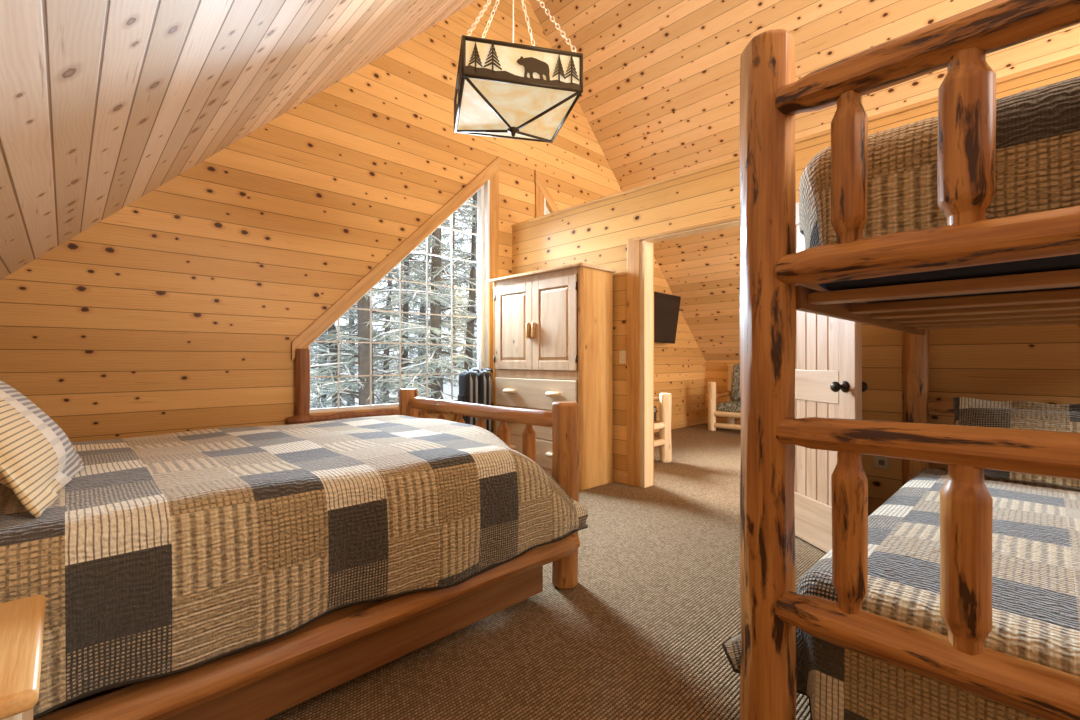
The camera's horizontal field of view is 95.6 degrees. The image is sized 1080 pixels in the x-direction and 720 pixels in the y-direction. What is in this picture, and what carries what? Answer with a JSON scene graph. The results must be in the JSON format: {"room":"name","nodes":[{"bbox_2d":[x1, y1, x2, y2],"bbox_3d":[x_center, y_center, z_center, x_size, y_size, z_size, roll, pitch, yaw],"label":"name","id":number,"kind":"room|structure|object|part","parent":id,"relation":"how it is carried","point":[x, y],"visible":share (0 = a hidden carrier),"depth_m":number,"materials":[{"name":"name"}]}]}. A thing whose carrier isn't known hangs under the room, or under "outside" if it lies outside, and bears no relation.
{"room":"cabin bedroom","nodes":[
{"label":"cabin bedroom","id":0,"kind":"room"},
{"bbox_2d":[0,0,475,279],"bbox_3d":[0.605,-2.190,1.380,4.510,4.642,7.380,0,0,-44],"label":"ceiling","id":1,"kind":"structure","parent":0,"point":[104,103],"depth_m":1.85,"materials":[{"name":"brown wood"}]},
{"bbox_2d":[454,0,582,142],"bbox_3d":[-0.135,-1.722,2.474,0.559,1.188,0.559,0,0,-14],"label":"pendant lamp","id":2,"kind":"object","parent":1,"relation":"hanging from","point":[503,89],"visible":1,"depth_m":2.27,"materials":[{"name":"beige glass"}]},
{"bbox_3d":[-0.232,-1.706,2.315,0.021,0.621,0.399,0,0,31],"label":"chain","id":3,"kind":"part","parent":2,"relation":"part of","materials":[{"name":"beige"}]},
{"bbox_3d":[-0.360,-1.207,2.444,0.365,0.095,0.459,0,0,-44],"label":"pane","id":4,"kind":"part","parent":2,"relation":"part of","materials":[{"name":"beige glass"}]},
{"bbox_3d":[-0.293,-1.706,2.571,0.399,0.621,0.021,0,0,31],"label":"chain","id":5,"kind":"part","parent":2,"relation":"part of","materials":[{"name":"beige"}]},
{"bbox_3d":[-0.197,-1.207,2.733,0.377,0.095,0.377,0,0,31],"label":"pane","id":6,"kind":"part","parent":2,"relation":"part of","materials":[{"name":"beige glass"}]},
{"bbox_3d":[-0.135,-1.803,2.474,0.006,0.987,0.007,0,0,-44],"label":"cord","id":7,"kind":"part","parent":2,"relation":"part of","materials":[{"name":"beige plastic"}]},
{"bbox_3d":[-0.073,-1.331,2.216,0.533,0.152,0.004,0,0,-14],"label":"pane","id":8,"kind":"part","parent":2,"relation":"part of","materials":[{"name":"beige glass"}]},
{"bbox_3d":[-0.072,-1.207,2.215,0.377,0.095,0.377,0,0,31],"label":"pane","id":9,"kind":"part","parent":2,"relation":"part of","materials":[{"name":"beige glass"}]},
{"bbox_3d":[-0.038,-1.706,2.632,0.021,0.621,0.400,0,0,31],"label":"chain","id":10,"kind":"part","parent":2,"relation":"part of","materials":[{"name":"beige"}]},
{"bbox_3d":[0.124,-1.207,2.536,0.377,0.095,0.377,0,0,31],"label":"pane","id":11,"kind":"part","parent":2,"relation":"part of","materials":[{"name":"beige glass"}]},
{"bbox_3d":[0.024,-1.706,2.377,0.399,0.621,0.021,0,0,31],"label":"chain","id":12,"kind":"part","parent":2,"relation":"part of","materials":[{"name":"beige"}]},
{"bbox_2d":[0,0,704,441],"bbox_3d":[-0.309,-1.631,5.563,8.980,5.461,0.140,0,0,-44],"label":"wall","id":13,"kind":"structure","parent":0,"point":[181,309],"depth_m":3.73,"materials":[{"name":"brown wood"}]},
{"bbox_2d":[286,156,499,424],"bbox_3d":[-1.221,-0.844,4.574,2.146,2.729,0.221,0,0,-44],"label":"window","id":14,"kind":"structure","parent":13,"relation":"in","point":[486,183],"depth_m":4.74,"materials":[{"name":"beige wood"}]},
{"bbox_3d":[-1.887,0.205,3.894,0.111,0.590,0.111,0,0,-44],"label":"post","id":15,"kind":"part","parent":14,"relation":"part of","materials":[{"name":"brown wood"}]},
{"bbox_3d":[-1.238,0.475,4.527,2.056,0.092,0.176,0,0,-44],"label":"sill","id":16,"kind":"part","parent":14,"relation":"part of","materials":[{"name":"brown wood"}]},
{"bbox_3d":[-1.264,-0.744,4.638,1.820,2.358,0.070,0,0,-44],"label":"frame","id":17,"kind":"part","parent":14,"relation":"part of","materials":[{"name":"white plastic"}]},
{"bbox_3d":[-0.504,-0.783,5.262,0.140,2.536,0.022,0,0,-44],"label":"casing","id":18,"kind":"part","parent":14,"relation":"part of","materials":[{"name":"brown wood"}]},
{"bbox_2d":[534,170,559,217],"bbox_3d":[0.708,-0.844,6.444,2.146,2.729,0.221,0,0,-44],"label":"window","id":19,"kind":"structure","parent":13,"relation":"in","point":[543,197],"depth_m":5.75,"materials":[{"name":"beige wood"}]},
{"bbox_3d":[-0.002,-0.783,5.749,0.140,2.536,0.022,0,0,-44],"label":"casing","id":20,"kind":"part","parent":19,"relation":"part of","materials":[{"name":"brown wood"}]},
{"bbox_2d":[654,291,680,343],"bbox_3d":[1.635,-0.610,7.075,0.245,0.719,1.240,0,0,43],"label":"television","id":21,"kind":"object","parent":13,"relation":"attached to","point":[666,306],"visible":0.51,"depth_m":7.19,"materials":[{"name":"black plastic"}]},
{"bbox_2d":[654,418,705,432],"bbox_3d":[-0.255,1.055,5.507,8.780,0.090,0.018,0,0,-44],"label":"baseboard","id":22,"kind":"structure","parent":13,"relation":"attached to","point":[702,420],"depth_m":8.09,"materials":[{"name":"brown wood"}]},
{"bbox_2d":[46,423,826,719],"bbox_3d":[2.224,1.160,2.950,9.020,0.120,7.380,0,0,-44],"label":"floor","id":23,"kind":"structure","parent":0,"point":[643,629],"depth_m":1.97,"materials":[{"name":"carpet"}]},
{"bbox_2d":[0,595,45,719],"bbox_3d":[-1.048,0.790,0.697,0.480,0.620,0.430,0,0,-44],"label":"nightstand","id":24,"kind":"object","parent":23,"relation":"on","point":[22,620],"visible":1,"depth_m":0.81,"materials":[{"name":"brown wood"}]},
{"bbox_3d":[-0.795,0.806,0.713,0.062,0.587,0.059,0,0,-44],"label":"leg","id":25,"kind":"part","parent":24,"relation":"part of","materials":[{"name":"beige wood"}]},
{"bbox_3d":[-1.033,0.806,0.958,0.057,0.587,0.058,0,0,-22],"label":"leg","id":26,"kind":"part","parent":24,"relation":"part of","materials":[{"name":"beige wood"}]},
{"bbox_2d":[36,388,579,719],"bbox_3d":[-1.186,0.490,2.192,2.328,1.220,1.796,0,0,-44],"label":"bed","id":27,"kind":"object","parent":23,"relation":"on","point":[261,682],"visible":0.37,"depth_m":1.62,"materials":[{"name":"brown wood"}]},
{"bbox_3d":[-0.596,0.857,1.595,2.105,0.109,0.115,0,0,-44],"label":"rail","id":28,"kind":"part","parent":27,"relation":"part of","materials":[{"name":"brown wood"}]},
{"bbox_3d":[-0.945,0.653,3.512,0.138,0.893,0.139,0,0,-44],"label":"post","id":29,"kind":"part","parent":27,"relation":"part of","materials":[{"name":"brown wood"}]},
{"bbox_3d":[-0.411,0.301,2.958,0.091,0.087,1.480,0,0,-44],"label":"foot rail","id":30,"kind":"part","parent":27,"relation":"part of","materials":[{"name":"brown wood"}]},
{"bbox_3d":[0.127,0.653,2.406,0.144,0.893,0.141,0,0,-44],"label":"post","id":31,"kind":"part","parent":27,"relation":"part of","materials":[{"name":"brown wood"}]},
{"bbox_2d":[458,369,479,424],"bbox_3d":[-0.723,0.594,4.891,0.175,1.010,0.212,0,0,-44],"label":"suitcase","id":32,"kind":"object","parent":23,"relation":"on","point":[468,379],"visible":0.45,"depth_m":4.83,"materials":[{"name":"black plastic"}]},
{"bbox_3d":[-0.739,0.542,4.875,0.028,0.876,0.212,0,0,-44],"label":"trim","id":33,"kind":"part","parent":32,"relation":"part of","materials":[{"name":"grey fabric"}]},
{"bbox_3d":[-0.693,0.542,4.920,0.028,0.876,0.212,0,0,-44],"label":"trim","id":34,"kind":"part","parent":32,"relation":"part of","materials":[{"name":"grey fabric"}]},
{"bbox_2d":[476,369,492,431],"bbox_3d":[-0.601,0.594,5.023,0.175,1.010,0.202,0,0,-44],"label":"suitcase","id":35,"kind":"object","parent":23,"relation":"on","point":[484,377],"visible":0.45,"depth_m":4.96,"materials":[{"name":"black plastic"}]},
{"bbox_3d":[-0.617,0.542,5.008,0.028,0.876,0.202,0,0,-44],"label":"trim","id":36,"kind":"part","parent":35,"relation":"part of","materials":[{"name":"grey metal"}]},
{"bbox_3d":[-0.570,0.542,5.053,0.028,0.876,0.202,0,0,-44],"label":"trim","id":37,"kind":"part","parent":35,"relation":"part of","materials":[{"name":"grey metal"}]},
{"bbox_2d":[487,262,615,490],"bbox_3d":[0.069,0.143,4.673,0.497,1.913,1.255,0,0,-44],"label":"wardrobe","id":38,"kind":"object","parent":23,"relation":"on","point":[553,327],"visible":0.86,"depth_m":4.37,"materials":[{"name":"brown wood"}]},
{"bbox_3d":[-0.449,0.158,4.967,0.051,1.885,0.052,0,0,-44],"label":"corner post","id":39,"kind":"part","parent":38,"relation":"part of","materials":[{"name":"brown wood"}]},
{"bbox_3d":[-0.296,0.302,4.727,0.050,0.048,0.186,0,0,-44],"label":"handle","id":40,"kind":"part","parent":38,"relation":"part of","materials":[{"name":"brown wood"}]},
{"bbox_3d":[-0.256,-0.318,4.738,0.022,0.819,0.540,0,0,-44],"label":"door","id":41,"kind":"part","parent":38,"relation":"part of","materials":[{"name":"brown wood"}]},
{"bbox_3d":[-0.065,0.588,4.544,0.022,0.265,1.085,0,0,-44],"label":"drawer","id":42,"kind":"part","parent":38,"relation":"part of","materials":[{"name":"brown wood"}]},
{"bbox_3d":[-0.065,0.850,4.544,0.022,0.250,1.085,0,0,-44],"label":"drawer","id":43,"kind":"part","parent":38,"relation":"part of","materials":[{"name":"brown wood"}]},
{"bbox_3d":[-0.112,-0.275,4.551,0.032,0.144,0.040,0,0,-44],"label":"handle","id":44,"kind":"part","parent":38,"relation":"part of","materials":[{"name":"brown wood"}]},
{"bbox_3d":[-0.059,-0.275,4.496,0.032,0.144,0.040,0,0,-44],"label":"handle","id":45,"kind":"part","parent":38,"relation":"part of","materials":[{"name":"brown wood"}]},
{"bbox_3d":[-0.065,0.312,4.544,0.022,0.275,1.085,0,0,-44],"label":"drawer","id":46,"kind":"part","parent":38,"relation":"part of","materials":[{"name":"brown wood"}]},
{"bbox_3d":[-0.053,0.133,4.555,0.025,0.075,1.095,0,0,-44],"label":"frame","id":47,"kind":"part","parent":38,"relation":"part of","materials":[{"name":"brown wood"}]},
{"bbox_3d":[-0.053,-0.757,4.555,0.025,0.055,1.095,0,0,-44],"label":"frame","id":48,"kind":"part","parent":38,"relation":"part of","materials":[{"name":"brown wood"}]},
{"bbox_3d":[-0.053,1.025,4.555,0.025,0.090,1.095,0,0,-44],"label":"frame","id":49,"kind":"part","parent":38,"relation":"part of","materials":[{"name":"brown wood"}]},
{"bbox_3d":[0.111,0.840,4.307,0.050,0.048,0.186,0,0,-44],"label":"handle","id":50,"kind":"part","parent":38,"relation":"part of","materials":[{"name":"brown wood"}]},
{"bbox_3d":[0.239,0.128,4.838,0.012,1.825,1.125,0,0,-44],"label":"panel","id":51,"kind":"part","parent":38,"relation":"part of","materials":[{"name":"brown wood"}]},
{"bbox_3d":[0.111,0.302,4.307,0.050,0.048,0.186,0,0,-44],"label":"handle","id":52,"kind":"part","parent":38,"relation":"part of","materials":[{"name":"brown wood"}]},
{"bbox_3d":[0.124,-0.318,4.346,0.022,0.819,0.540,0,0,-44],"label":"door","id":53,"kind":"part","parent":38,"relation":"part of","materials":[{"name":"brown wood"}]},
{"bbox_3d":[0.346,0.158,4.147,0.053,1.885,0.052,0,0,-44],"label":"corner post","id":54,"kind":"part","parent":38,"relation":"part of","materials":[{"name":"brown wood"}]},
{"bbox_3d":[0.495,0.158,4.282,0.418,1.885,0.030,0,0,-44],"label":"panel","id":55,"kind":"part","parent":38,"relation":"part of","materials":[{"name":"brown wood"}]},
{"bbox_2d":[654,393,671,462],"bbox_3d":[0.954,0.730,5.436,0.520,0.740,0.898,0,0,-44],"label":"armchair","id":56,"kind":"object","parent":23,"relation":"on","point":[663,441],"visible":0.3,"depth_m":5.24,"materials":[{"name":"beige wood"}]},
{"bbox_3d":[1.218,0.699,5.166,0.380,0.069,0.070,0,0,-44],"label":"shelf rail","id":57,"kind":"part","parent":56,"relation":"part of","materials":[{"name":"beige wood"}]},
{"bbox_3d":[1.218,0.881,5.165,0.380,0.069,0.068,0,0,-44],"label":"shelf rail","id":58,"kind":"part","parent":56,"relation":"part of","materials":[{"name":"beige wood"}]},
{"bbox_2d":[708,364,740,430],"bbox_3d":[3.187,0.584,7.617,0.812,1.036,0.866,0,0,-44],"label":"armchair","id":59,"kind":"object","parent":23,"relation":"on","point":[730,409],"visible":0.5,"depth_m":7.60,"materials":[{"name":"brown wood"}]},
{"bbox_3d":[2.686,0.720,7.646,0.124,0.760,0.123,0,0,-44],"label":"leg","id":60,"kind":"part","parent":59,"relation":"part of","materials":[{"name":"beige wood"}]},
{"bbox_3d":[2.916,0.560,7.868,0.641,0.085,0.083,-5,3,-44],"label":"arm","id":61,"kind":"part","parent":59,"relation":"part of","materials":[{"name":"brown wood"}]},
{"bbox_3d":[2.944,0.831,7.380,0.084,0.084,0.740,0,0,-44],"label":"rail","id":62,"kind":"part","parent":59,"relation":"part of","materials":[{"name":"beige wood"}]},
{"bbox_3d":[2.943,1.011,7.379,0.081,0.080,0.740,0,0,-44],"label":"rail","id":63,"kind":"part","parent":59,"relation":"part of","materials":[{"name":"beige wood"}]},
{"bbox_2d":[717,401,740,412],"bbox_3d":[3.155,0.730,7.585,0.590,0.140,0.620,0,0,-44],"label":"seat cushion","id":64,"kind":"object","parent":59,"relation":"on","point":[730,406],"depth_m":7.48,"materials":[{"name":"grey fabric"}]},
{"bbox_3d":[3.163,0.590,8.107,0.116,1.021,0.116,4,-3,-44],"label":"leg","id":65,"kind":"part","parent":59,"relation":"part of","materials":[{"name":"beige wood"}]},
{"bbox_2d":[731,364,739,400],"bbox_3d":[3.356,0.375,7.779,0.160,0.620,0.600,14,-10,-43],"label":"cushion","id":66,"kind":"object","parent":59,"relation":"on","point":[735,391],"depth_m":7.88,"materials":[{"name":"fabric"}]},
{"bbox_2d":[740,0,1079,719],"bbox_3d":[1.776,0.133,1.577,2.233,1.935,1.367,0,0,-44],"label":"bunk bed","id":67,"kind":"object","parent":23,"relation":"on","point":[771,609],"visible":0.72,"depth_m":1.11,"materials":[{"name":"brown wood"}]},
{"bbox_3d":[0.603,0.133,1.297,0.139,1.935,0.136,0,0,-44],"label":"post","id":68,"kind":"part","parent":67,"relation":"part of","materials":[{"name":"brown wood"}]},
{"bbox_3d":[1.360,-0.253,2.013,1.985,0.077,0.075,0,0,-44],"label":"rail","id":69,"kind":"part","parent":67,"relation":"part of","materials":[{"name":"brown wood"}]},
{"bbox_3d":[2.095,0.150,2.737,0.121,1.900,0.122,0,0,-44],"label":"post","id":70,"kind":"part","parent":67,"relation":"part of","materials":[{"name":"brown wood"}]},
{"bbox_3d":[1.010,-0.232,0.833,0.097,0.098,1.150,0,0,-44],"label":"foot rail","id":71,"kind":"part","parent":67,"relation":"part of","materials":[{"name":"brown wood"}]},
{"bbox_3d":[1.010,0.620,0.833,0.092,0.095,1.150,0,0,-44],"label":"foot rail","id":72,"kind":"part","parent":67,"relation":"part of","materials":[{"name":"brown wood"}]},
{"bbox_3d":[1.014,-0.654,0.836,0.096,0.094,1.150,0,0,-44],"label":"foot rail","id":73,"kind":"part","parent":67,"relation":"part of","materials":[{"name":"brown wood"}]},
{"bbox_3d":[1.013,0.175,0.836,0.088,0.090,1.150,0,0,-44],"label":"foot rail","id":74,"kind":"part","parent":67,"relation":"part of","materials":[{"name":"brown wood"}]},
{"bbox_2d":[818,254,1079,302],"bbox_3d":[1.793,-0.293,1.592,1.930,0.214,1.100,0,0,-44],"label":"mattress","id":75,"kind":"object","parent":67,"relation":"on","point":[1065,262],"visible":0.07,"depth_m":1.12,"materials":[{"name":"blue"}]},
{"bbox_2d":[799,76,1079,248],"bbox_3d":[1.771,-0.440,1.588,1.965,0.350,1.165,0,0,-44],"label":"patchwork quilt","id":76,"kind":"object","parent":75,"relation":"on","point":[1037,164],"visible":0.31,"depth_m":1.04,"materials":[{"name":"beige fabric"}]},
{"bbox_3d":[2.530,0.251,2.306,0.072,0.075,1.150,0,0,-44],"label":"head rail","id":77,"kind":"part","parent":67,"relation":"part of","materials":[{"name":"brown wood"}]},
{"bbox_2d":[705,361,740,420],"bbox_3d":[5.419,0.546,6.047,0.120,1.107,7.140,0,0,-44],"label":"wall","id":78,"kind":"structure","parent":0,"point":[715,371],"depth_m":8.40,"materials":[{"name":"brown wood"}]},
{"bbox_2d":[706,418,740,424],"bbox_3d":[5.370,1.055,5.999,0.018,0.090,7.140,0,0,-44],"label":"baseboard","id":79,"kind":"structure","parent":78,"relation":"attached to","point":[717,420],"depth_m":8.31,"materials":[{"name":"brown wood"}]},
{"bbox_2d":[512,60,1079,516],"bbox_3d":[2.217,-0.188,2.943,0.120,2.575,7.140,0,0,-44],"label":"wall","id":80,"kind":"structure","parent":0,"point":[1033,363],"depth_m":3.03,"materials":[{"name":"brown wood"}]},
{"bbox_2d":[613,471,626,483],"bbox_3d":[2.174,1.055,2.888,0.018,0.090,7.122,0,0,-44],"label":"baseboard","id":81,"kind":"structure","parent":80,"relation":"attached to","point":[618,477],"depth_m":4.38,"materials":[{"name":"brown wood"}]},
{"bbox_2d":[619,350,625,363],"bbox_3d":[0.735,-0.025,4.375,0.014,0.120,0.070,0,0,-44],"label":"light switch","id":82,"kind":"object","parent":80,"relation":"attached to","point":[622,354],"visible":1,"depth_m":4.37,"materials":[{"name":"beige plastic"}]},
{"bbox_2d":[627,237,639,486],"bbox_3d":[0.819,0.018,4.283,0.022,2.165,0.130,0,0,-44],"label":"trim","id":83,"kind":"structure","parent":80,"relation":"attached to","point":[633,247],"depth_m":4.27,"materials":[{"name":"brown wood"}]},
{"bbox_2d":[640,240,652,487],"bbox_3d":[0.927,0.033,4.264,0.132,2.135,0.047,0,0,-44],"label":"trim","id":84,"kind":"structure","parent":80,"relation":"attached to","point":[646,248],"depth_m":4.23,"materials":[{"name":"brown wood"}]},
{"bbox_2d":[653,243,653,484],"bbox_3d":[0.959,0.033,4.341,0.020,2.135,0.110,0,0,-44],"label":"trim","id":85,"kind":"structure","parent":80,"relation":"attached to","point":[653,243],"depth_m":4.30,"materials":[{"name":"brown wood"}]},
{"bbox_2d":[633,216,740,242],"bbox_3d":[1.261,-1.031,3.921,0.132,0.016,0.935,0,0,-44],"label":"trim","id":86,"kind":"structure","parent":80,"relation":"attached to","point":[735,223],"depth_m":3.90,"materials":[{"name":"brown wood"}]},
{"bbox_2d":[511,53,1079,227],"bbox_3d":[2.217,-1.489,2.943,0.144,0.028,7.140,0,0,-44],"label":"trim","id":87,"kind":"structure","parent":80,"relation":"attached to","point":[1076,57],"depth_m":3.22,"materials":[{"name":"brown wood"}]},
{"bbox_2d":[794,202,867,552],"bbox_3d":[1.598,0.058,3.043,0.194,2.060,0.977,0,0,-8],"label":"door","id":88,"kind":"structure","parent":80,"relation":"in","point":[829,383],"depth_m":2.82,"materials":[{"name":"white wood"}]},
{"bbox_3d":[1.599,-0.902,3.036,0.042,0.140,0.732,0,0,-8],"label":"rail","id":89,"kind":"part","parent":88,"relation":"part of","materials":[{"name":"white wood"}]},
{"bbox_3d":[1.599,0.953,3.036,0.042,0.270,0.732,0,0,-8],"label":"rail","id":90,"kind":"part","parent":88,"relation":"part of","materials":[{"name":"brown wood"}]},
{"bbox_3d":[1.599,0.530,3.036,0.028,0.583,0.729,0,0,-8],"label":"panel","id":91,"kind":"part","parent":88,"relation":"part of","materials":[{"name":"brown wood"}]},
{"bbox_3d":[1.599,0.150,3.036,0.042,0.185,0.732,0,0,-8],"label":"rail","id":92,"kind":"part","parent":88,"relation":"part of","materials":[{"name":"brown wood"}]},
{"bbox_3d":[1.599,-0.387,3.036,0.028,0.898,0.729,0,0,-8],"label":"panel","id":93,"kind":"part","parent":88,"relation":"part of","materials":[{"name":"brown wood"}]},
{"bbox_3d":[1.597,0.143,2.619,0.076,0.062,0.062,0,0,-8],"label":"knob","id":94,"kind":"part","parent":88,"relation":"part of","materials":[{"name":"brown metal"}]},
{"bbox_3d":[1.714,0.143,2.635,0.076,0.062,0.062,0,0,-8],"label":"knob","id":95,"kind":"part","parent":88,"relation":"part of","materials":[{"name":"brown metal"}]},
{"bbox_2d":[874,455,889,468],"bbox_3d":[2.084,0.600,2.988,0.009,0.120,0.080,0,0,-44],"label":"wall outlet","id":96,"kind":"object","parent":80,"relation":"attached to","point":[879,461],"visible":0.62,"depth_m":2.98,"materials":[{"name":"beige plastic"}]},
{"bbox_2d":[528,0,1079,360],"bbox_3d":[3.843,-2.190,4.519,4.510,4.642,7.380,0,0,-44],"label":"ceiling","id":97,"kind":"structure","parent":0,"point":[660,97],"depth_m":5.42,"materials":[{"name":"brown wood"}]},
{"bbox_3d":[-1.194,0.613,2.036,1.840,0.425,1.415,0,0,-44],"label":"mattress","id":98,"kind":"object","parent":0,"visible":0},
{"bbox_2d":[0,415,587,719],"bbox_3d":[-1.082,0.578,2.107,2.142,0.472,1.600,0,0,-44],"label":"patchwork quilt","id":99,"kind":"object","parent":98,"relation":"on","point":[164,555],"visible":0.97,"depth_m":1.40,"materials":[{"name":"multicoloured fabric"}]},
{"bbox_2d":[0,379,84,517],"bbox_3d":[-1.435,0.185,1.320,0.271,0.357,0.655,0,0,-35],"label":"pillow","id":100,"kind":"object","parent":99,"relation":"on","point":[38,459],"visible":1,"depth_m":1.23,"materials":[{"name":"beige fabric"}]},
{"bbox_3d":[1.796,0.727,1.595,1.920,0.194,1.070,0,0,-44],"label":"mattress","id":101,"kind":"object","parent":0,"visible":0},
{"bbox_2d":[722,468,1079,719],"bbox_3d":[1.692,0.771,1.653,1.959,0.471,1.387,0,0,-44],"label":"patchwork quilt","id":102,"kind":"object","parent":101,"relation":"on","point":[1036,525],"visible":0.68,"depth_m":1.25,"materials":[{"name":"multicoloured fabric"}]},
{"bbox_2d":[952,397,1079,488],"bbox_3d":[2.279,0.368,2.181,0.219,0.365,0.700,0,0,-44],"label":"pillow","id":103,"kind":"object","parent":102,"relation":"on","point":[968,411],"visible":0.52,"depth_m":2.24,"materials":[{"name":"beige fabric"}]},
{"label":"outside","id":104,"kind":"structure","parent":0,"visible":0},
{"bbox_2d":[310,350,476,408],"bbox_3d":[-16.792,1.388,38.874,110.000,5.922,70.000,0,0,-44],"label":"ground","id":105,"kind":"structure","parent":104,"point":[395,352],"depth_m":55.85,"materials":[{"name":"white snow"}]},
{"bbox_2d":[310,339,352,405],"bbox_3d":[-11.800,-2.102,23.823,5.412,12.609,4.443,0,0,-32],"label":"spruce tree","id":106,"kind":"object","parent":105,"relation":"on","point":[317,339],"visible":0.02,"depth_m":24.28,"materials":[{"name":"green plant"}]},
{"bbox_2d":[310,309,386,408],"bbox_3d":[-8.246,-2.623,18.193,5.167,13.656,4.559,0,0,-14],"label":"spruce tree","id":107,"kind":"object","parent":105,"relation":"on","point":[326,359],"visible":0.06,"depth_m":17.89,"materials":[{"name":"green plant"}]},
{"bbox_2d":[310,302,388,407],"bbox_3d":[-4.996,-1.801,11.833,5.154,12.008,4.231,0,0,-30],"label":"spruce tree","id":108,"kind":"object","parent":105,"relation":"on","point":[332,330],"visible":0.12,"depth_m":11.51,"materials":[{"name":"green plant"}]},
{"bbox_2d":[311,283,395,408],"bbox_3d":[-10.209,-3.150,26.225,5.737,14.712,5.676,0,0,42],"label":"spruce tree","id":109,"kind":"object","parent":105,"relation":"on","point":[353,323],"visible":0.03,"depth_m":25.97,"materials":[{"name":"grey plant"}]},
{"bbox_2d":[342,244,441,405],"bbox_3d":[-6.137,-2.102,19.130,4.443,12.609,5.412,0,0,-1],"label":"spruce tree","id":110,"kind":"object","parent":105,"relation":"on","point":[386,351],"visible":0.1,"depth_m":19.10,"materials":[{"name":"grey plant"}]},
{"bbox_2d":[310,234,476,407],"bbox_3d":[-3.757,-2.800,10.204,5.405,14.011,5.464,0,0,15],"label":"spruce tree","id":111,"kind":"object","parent":105,"relation":"on","point":[363,335],"visible":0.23,"depth_m":10.29,"materials":[{"name":"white plant"}]},
{"bbox_2d":[324,197,476,403],"bbox_3d":[-2.142,-2.298,11.598,4.342,13.005,4.921,0,0,17],"label":"spruce tree","id":112,"kind":"object","parent":105,"relation":"on","point":[436,261],"visible":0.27,"depth_m":11.36,"materials":[{"name":"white plant"}]},
{"bbox_2d":[375,264,428,403],"bbox_3d":[-7.598,-1.413,28.118,4.172,11.879,4.743,0,0,-1],"label":"spruce tree","id":113,"kind":"object","parent":105,"relation":"on","point":[391,367],"visible":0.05,"depth_m":27.88,"materials":[{"name":"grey plant"}]},
{"bbox_2d":[346,239,464,403],"bbox_3d":[-3.220,-1.145,13.094,3.973,11.313,4.518,0,0,2],"label":"spruce tree","id":114,"kind":"object","parent":105,"relation":"on","point":[405,308],"visible":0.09,"depth_m":12.99,"materials":[{"name":"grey plant"}]},
{"bbox_2d":[375,216,476,397],"bbox_3d":[-5.073,-3.150,22.082,5.737,14.712,5.676,0,0,-17],"label":"spruce tree","id":115,"kind":"object","parent":105,"relation":"on","point":[422,308],"visible":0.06,"depth_m":21.90,"materials":[{"name":"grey plant"}]},
{"bbox_2d":[409,197,476,388],"bbox_3d":[-3.339,-1.413,17.595,4.743,11.879,4.172,0,0,30],"label":"spruce tree","id":116,"kind":"object","parent":105,"relation":"on","point":[454,218],"visible":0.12,"depth_m":17.85,"materials":[{"name":"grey plant"}]},
{"bbox_2d":[412,192,476,388],"bbox_3d":[-1.693,-1.801,12.538,5.154,12.008,4.231,0,0,31],"label":"spruce tree","id":117,"kind":"object","parent":105,"relation":"on","point":[470,329],"visible":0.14,"depth_m":11.94,"materials":[{"name":"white plant"}]},
{"bbox_2d":[446,198,476,365],"bbox_3d":[-2.356,-2.623,20.695,5.167,13.656,4.559,0,0,44],"label":"spruce tree","id":118,"kind":"object","parent":105,"relation":"on","point":[459,240],"visible":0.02,"depth_m":20.95,"materials":[{"name":"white plant"}]}
]}

